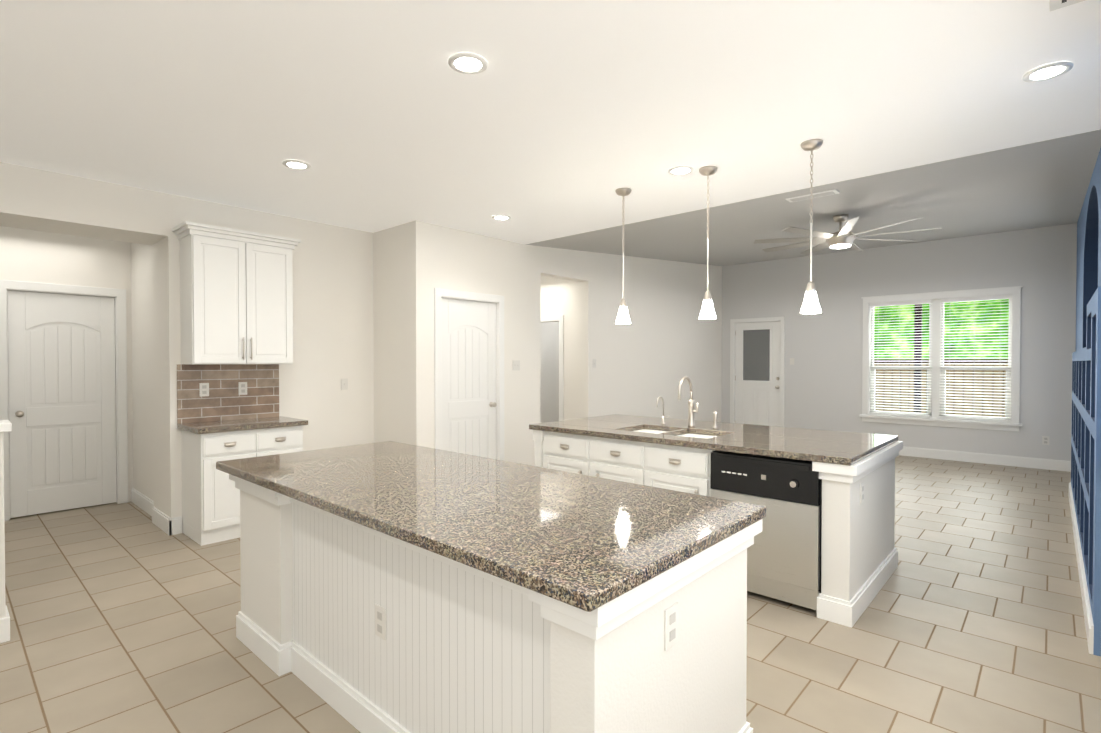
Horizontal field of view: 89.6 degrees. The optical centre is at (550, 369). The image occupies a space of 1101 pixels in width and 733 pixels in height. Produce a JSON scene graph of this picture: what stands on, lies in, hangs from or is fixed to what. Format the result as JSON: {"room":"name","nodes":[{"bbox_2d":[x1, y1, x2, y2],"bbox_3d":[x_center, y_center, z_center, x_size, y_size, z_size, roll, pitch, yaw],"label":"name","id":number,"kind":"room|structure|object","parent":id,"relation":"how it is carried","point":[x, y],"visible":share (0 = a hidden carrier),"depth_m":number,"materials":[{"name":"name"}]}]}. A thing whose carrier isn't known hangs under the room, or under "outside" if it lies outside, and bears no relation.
{"room":"kitchen","nodes":[
{"label":"kitchen","id":0,"kind":"room"},
{"bbox_2d":[0,226,131,501],"bbox_3d":[-5.943,-0.053,4.078,0.150,2.900,4.920,1,1,42],"label":"wall","id":1,"kind":"structure","parent":0,"point":[27,255],"depth_m":5.37,"materials":[{"name":"white paint"}]},
{"bbox_2d":[0,280,127,520],"bbox_3d":[-4.718,0.282,5.382,0.164,2.195,0.960,1,1,42],"label":"hall door","id":2,"kind":"structure","parent":1,"relation":"in","point":[63,379],"depth_m":5.36,"materials":[{"name":"white paint"}]},
{"bbox_2d":[128,242,153,500],"bbox_3d":[-3.887,-0.071,5.434,1.020,2.900,0.150,1,1,42],"label":"wall","id":3,"kind":"structure","parent":0,"point":[139,255],"depth_m":5.48,"materials":[{"name":"white paint"}]},
{"bbox_2d":[131,488,181,535],"bbox_3d":[-2.030,1.294,6.510,2.416,0.141,13.150,1,1,42],"label":"baseboard","id":4,"kind":"structure","parent":3,"relation":"attached to","point":[168,525],"depth_m":4.88,"materials":[{"name":"white paint"}]},
{"bbox_2d":[0,162,373,517],"bbox_3d":[-4.341,-0.049,3.762,0.550,2.900,6.600,1,1,42],"label":"wall","id":5,"kind":"structure","parent":0,"point":[332,292],"depth_m":5.05,"materials":[{"name":"white paint"}]},
{"bbox_2d":[341,378,347,389],"bbox_3d":[-2.146,0.155,5.770,0.014,0.116,0.072,1,1,42],"label":"light switch","id":6,"kind":"object","parent":5,"relation":"attached to","point":[344,384],"visible":1,"depth_m":5.77,"materials":[{"name":"white plastic"}]},
{"bbox_2d":[373,224,404,442],"bbox_3d":[-1.640,-0.077,5.869,0.630,2.900,0.150,1,1,42],"label":"wall","id":7,"kind":"structure","parent":0,"point":[388,244],"depth_m":5.81,"materials":[{"name":"white paint"}]},
{"bbox_2d":[0,455,1100,732],"bbox_3d":[-0.084,1.440,4.650,10.200,0.100,13.600,1,1,42],"label":"floor","id":8,"kind":"structure","parent":0,"point":[122,617],"depth_m":2.93,"materials":[{"name":"tile"}]},
{"bbox_2d":[0,420,11,642],"bbox_3d":[-3.741,0.857,2.000,0.240,1.135,2.575,1,1,42],"label":"wall","id":9,"kind":"structure","parent":8,"relation":"on","point":[5,425],"depth_m":2.87,"materials":[{"name":"white paint"}]},
{"bbox_2d":[172,221,307,545],"bbox_3d":[-2.653,0.105,4.799,0.563,2.565,0.910,1,1,42],"label":"tall cabinet","id":10,"kind":"object","parent":8,"relation":"on","point":[236,311],"visible":0.85,"depth_m":4.68,"materials":[{"name":"white paint"}]},
{"bbox_2d":[229,477,761,732],"bbox_3d":[-0.459,0.973,2.465,2.425,0.890,0.986,1,1,42],"label":"kitchen island","id":11,"kind":"object","parent":8,"relation":"on","point":[391,587],"depth_m":1.85,"materials":[{"name":"white paint"}]},
{"bbox_2d":[216,441,765,616],"bbox_3d":[-0.485,0.509,2.449,2.480,0.040,1.035,1,1,42],"label":"island countertop","id":12,"kind":"structure","parent":11,"relation":"on","point":[584,543],"depth_m":1.92,"materials":[{"name":"grey stone"}]},
{"bbox_2d":[529,376,902,627],"bbox_3d":[1.153,0.726,4.267,2.455,1.338,1.276,1,1,42],"label":"kitchen island","id":13,"kind":"object","parent":8,"relation":"on","point":[823,546],"visible":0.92,"depth_m":3.41,"materials":[{"name":"white paint"}]},
{"bbox_2d":[657,376,717,428],"bbox_3d":[1.058,0.259,4.402,0.500,0.408,0.217,1,1,42],"label":"faucet","id":14,"kind":"object","parent":13,"relation":"on","point":[691,403],"depth_m":4.42,"materials":[{"name":"silver metal"}]},
{"bbox_2d":[0,0,1100,265],"bbox_3d":[-0.651,-1.743,5.121,8.670,0.552,13.600,1,1,42],"label":"ceiling","id":15,"kind":"structure","parent":0,"point":[558,118],"depth_m":3.11,"materials":[{"name":"white paint"}]},
{"bbox_2d":[282,160,310,169],"bbox_3d":[-1.798,-1.446,3.924,0.184,0.009,0.184,1,1,42],"label":"recessed light","id":16,"kind":"object","parent":15,"relation":"in","point":[297,164],"visible":1,"depth_m":3.91,"materials":[{"name":"white paint"}]},
{"bbox_2d":[448,52,487,73],"bbox_3d":[-0.386,-1.428,2.593,0.184,0.009,0.184,1,1,42],"label":"recessed light","id":17,"kind":"object","parent":15,"relation":"in","point":[466,63],"visible":1,"depth_m":2.59,"materials":[{"name":"white paint"}]},
{"bbox_2d":[492,215,510,219],"bbox_3d":[-0.475,-1.464,5.357,0.184,0.009,0.184,1,1,42],"label":"recessed light","id":18,"kind":"object","parent":15,"relation":"in","point":[500,217],"visible":1,"depth_m":5.34,"materials":[{"name":"white paint"}]},
{"bbox_2d":[615,188,631,323],"bbox_3d":[0.594,-0.916,4.518,0.132,1.085,0.132,1,1,42],"label":"pendant light","id":19,"kind":"object","parent":15,"relation":"hanging from","point":[623,317],"visible":1,"depth_m":4.49,"materials":[{"name":"white glass"}]},
{"bbox_2d":[668,166,693,174],"bbox_3d":[0.950,-1.447,4.041,0.184,0.009,0.184,1,1,42],"label":"recessed light","id":20,"kind":"object","parent":15,"relation":"in","point":[680,170],"visible":1,"depth_m":4.03,"materials":[{"name":"white paint"}]},
{"bbox_2d":[699,166,717,318],"bbox_3d":[1.143,-0.910,4.022,0.132,1.085,0.132,1,1,42],"label":"pendant light","id":21,"kind":"object","parent":15,"relation":"hanging from","point":[707,311],"visible":1,"depth_m":4.00,"materials":[{"name":"white glass"}]},
{"bbox_2d":[800,139,822,313],"bbox_3d":[1.669,-0.904,3.546,0.132,1.085,0.132,1,1,42],"label":"pendant light","id":22,"kind":"object","parent":15,"relation":"hanging from","point":[810,305],"visible":1,"depth_m":3.53,"materials":[{"name":"white glass"}]},
{"bbox_2d":[786,189,839,202],"bbox_3d":[2.233,-1.480,4.728,0.400,0.020,0.120,1,1,42],"label":"ceiling vent","id":23,"kind":"object","parent":15,"relation":"in","point":[815,195],"visible":0.82,"depth_m":4.70,"materials":[{"name":"white metal"}]},
{"bbox_2d":[754,214,940,254],"bbox_3d":[3.045,-1.443,5.809,1.708,0.325,1.690,1,1,42],"label":"ceiling fan","id":24,"kind":"object","parent":15,"relation":"hanging from","point":[844,237],"visible":1,"depth_m":5.75,"materials":[{"name":"silver metal"}]},
{"bbox_2d":[1022,61,1072,81],"bbox_3d":[2.393,-1.429,2.669,0.184,0.009,0.184,1,1,42],"label":"recessed light","id":25,"kind":"object","parent":15,"relation":"in","point":[1047,71],"visible":1,"depth_m":2.66,"materials":[{"name":"white paint"}]},
{"bbox_2d":[1049,0,1085,11],"bbox_3d":[2.026,-1.418,1.942,0.410,0.012,0.310,1,1,42],"label":"ceiling vent","id":26,"kind":"object","parent":15,"relation":"in","point":[1055,4],"visible":1,"depth_m":2.14,"materials":[{"name":"white metal"}]},
{"bbox_2d":[541,275,579,422],"bbox_3d":[-0.142,-0.110,8.404,1.850,2.900,0.120,1,1,42],"label":"wall","id":27,"kind":"structure","parent":0,"point":[560,296],"depth_m":8.04,"materials":[{"name":"white paint"}]},
{"bbox_2d":[541,315,563,420],"bbox_3d":[-0.171,0.276,8.340,0.960,2.130,0.018,1,1,42],"label":"door frame","id":28,"kind":"structure","parent":27,"relation":"attached to","point":[560,318],"depth_m":8.03,"materials":[{"name":"white paint"}]},
{"bbox_2d":[405,220,721,465],"bbox_3d":[0.962,-0.382,8.130,0.150,3.450,7.000,1,1,42],"label":"wall","id":29,"kind":"structure","parent":0,"point":[665,342],"depth_m":7.56,"materials":[{"name":"white paint"}]},
{"bbox_2d":[434,288,503,460],"bbox_3d":[-0.892,0.269,6.034,0.164,2.205,0.960,1,1,42],"label":"pantry door","id":30,"kind":"structure","parent":29,"relation":"in","point":[469,371],"depth_m":6.03,"materials":[{"name":"white paint"}]},
{"bbox_2d":[513,360,519,369],"bbox_3d":[-0.399,-0.045,6.506,0.014,0.116,0.116,1,1,42],"label":"light switch","id":31,"kind":"object","parent":29,"relation":"attached to","point":[516,364],"visible":1,"depth_m":6.51,"materials":[{"name":"white plastic"}]},
{"bbox_2d":[721,223,1076,460],"bbox_3d":[5.140,-0.393,8.970,5.220,3.450,0.150,1,1,42],"label":"wall","id":32,"kind":"structure","parent":0,"point":[823,379],"depth_m":8.49,"materials":[{"name":"white paint"}]},
{"bbox_2d":[730,316,784,426],"bbox_3d":[3.793,0.191,10.149,0.994,2.252,0.159,1,1,42],"label":"back door","id":33,"kind":"structure","parent":32,"relation":"in","point":[757,356],"depth_m":10.13,"materials":[{"name":"white paint"}]},
{"bbox_2d":[859,286,1022,430],"bbox_3d":[5.794,-0.152,8.333,2.000,2.005,0.201,1,1,42],"label":"living room window","id":34,"kind":"structure","parent":32,"relation":"in","point":[936,380],"depth_m":8.31,"materials":[{"name":"white paint"}]},
{"bbox_2d":[899,446,1069,471],"bbox_3d":[5.510,1.268,8.544,3.730,0.141,0.016,1,1,42],"label":"baseboard","id":35,"kind":"structure","parent":32,"relation":"attached to","point":[1038,463],"depth_m":7.88,"materials":[{"name":"white paint"}]},
{"bbox_2d":[1042,436,1048,444],"bbox_3d":[6.688,0.962,7.479,0.072,0.116,0.008,1,1,42],"label":"electrical outlet","id":36,"kind":"object","parent":32,"relation":"attached to","point":[1045,440],"visible":1,"depth_m":7.48,"materials":[{"name":"white plastic"}]},
{"bbox_2d":[1075,148,1100,350],"bbox_3d":[4.819,-0.336,4.642,0.450,3.450,7.000,1,1,42],"label":"wall","id":37,"kind":"structure","parent":0,"point":[1088,276],"depth_m":5.54,"materials":[{"name":"blue paint"}]},
{"bbox_2d":[1071,347,1085,556],"bbox_3d":[4.614,0.612,4.806,0.075,1.550,3.250,1,1,42],"label":"wall block","id":38,"kind":"object","parent":37,"relation":"in","point":[1078,420],"visible":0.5,"depth_m":4.53,"materials":[{"name":"blue paint"}]},
{"bbox_2d":[1069,482,1093,653],"bbox_3d":[4.186,1.322,4.404,0.021,0.141,4.466,1,1,42],"label":"baseboard","id":39,"kind":"structure","parent":37,"relation":"attached to","point":[1088,618],"depth_m":3.39,"materials":[{"name":"white paint"}]},
{"bbox_2d":[1083,287,1100,655],"bbox_3d":[3.122,0.499,3.154,0.075,1.820,1.200,1,1,42],"label":"pilaster","id":40,"kind":"object","parent":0,"point":[1092,525],"visible":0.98,"depth_m":2.98,"materials":[{"name":"blue paint"}]},
{"label":"outside","id":41,"kind":"structure","parent":0,"visible":0},
{"bbox_2d":[874,299,1008,358],"bbox_3d":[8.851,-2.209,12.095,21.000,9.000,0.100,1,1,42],"label":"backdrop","id":42,"kind":"structure","parent":41,"point":[970,309],"depth_m":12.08,"materials":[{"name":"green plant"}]},
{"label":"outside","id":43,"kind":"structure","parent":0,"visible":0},
{"bbox_2d":[914,304,921,412],"bbox_3d":[6.436,-0.224,9.451,9.000,3.300,2.100,1,1,42],"label":"patio","id":44,"kind":"structure","parent":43,"point":[917,319],"depth_m":9.68,"materials":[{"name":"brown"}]},
{"bbox_2d":[874,359,1007,416],"bbox_3d":[7.207,0.565,10.315,21.000,1.500,0.100,1,1,42],"label":"fence","id":45,"kind":"object","parent":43,"point":[885,376],"depth_m":10.12,"materials":[{"name":"brown"}]}
]}

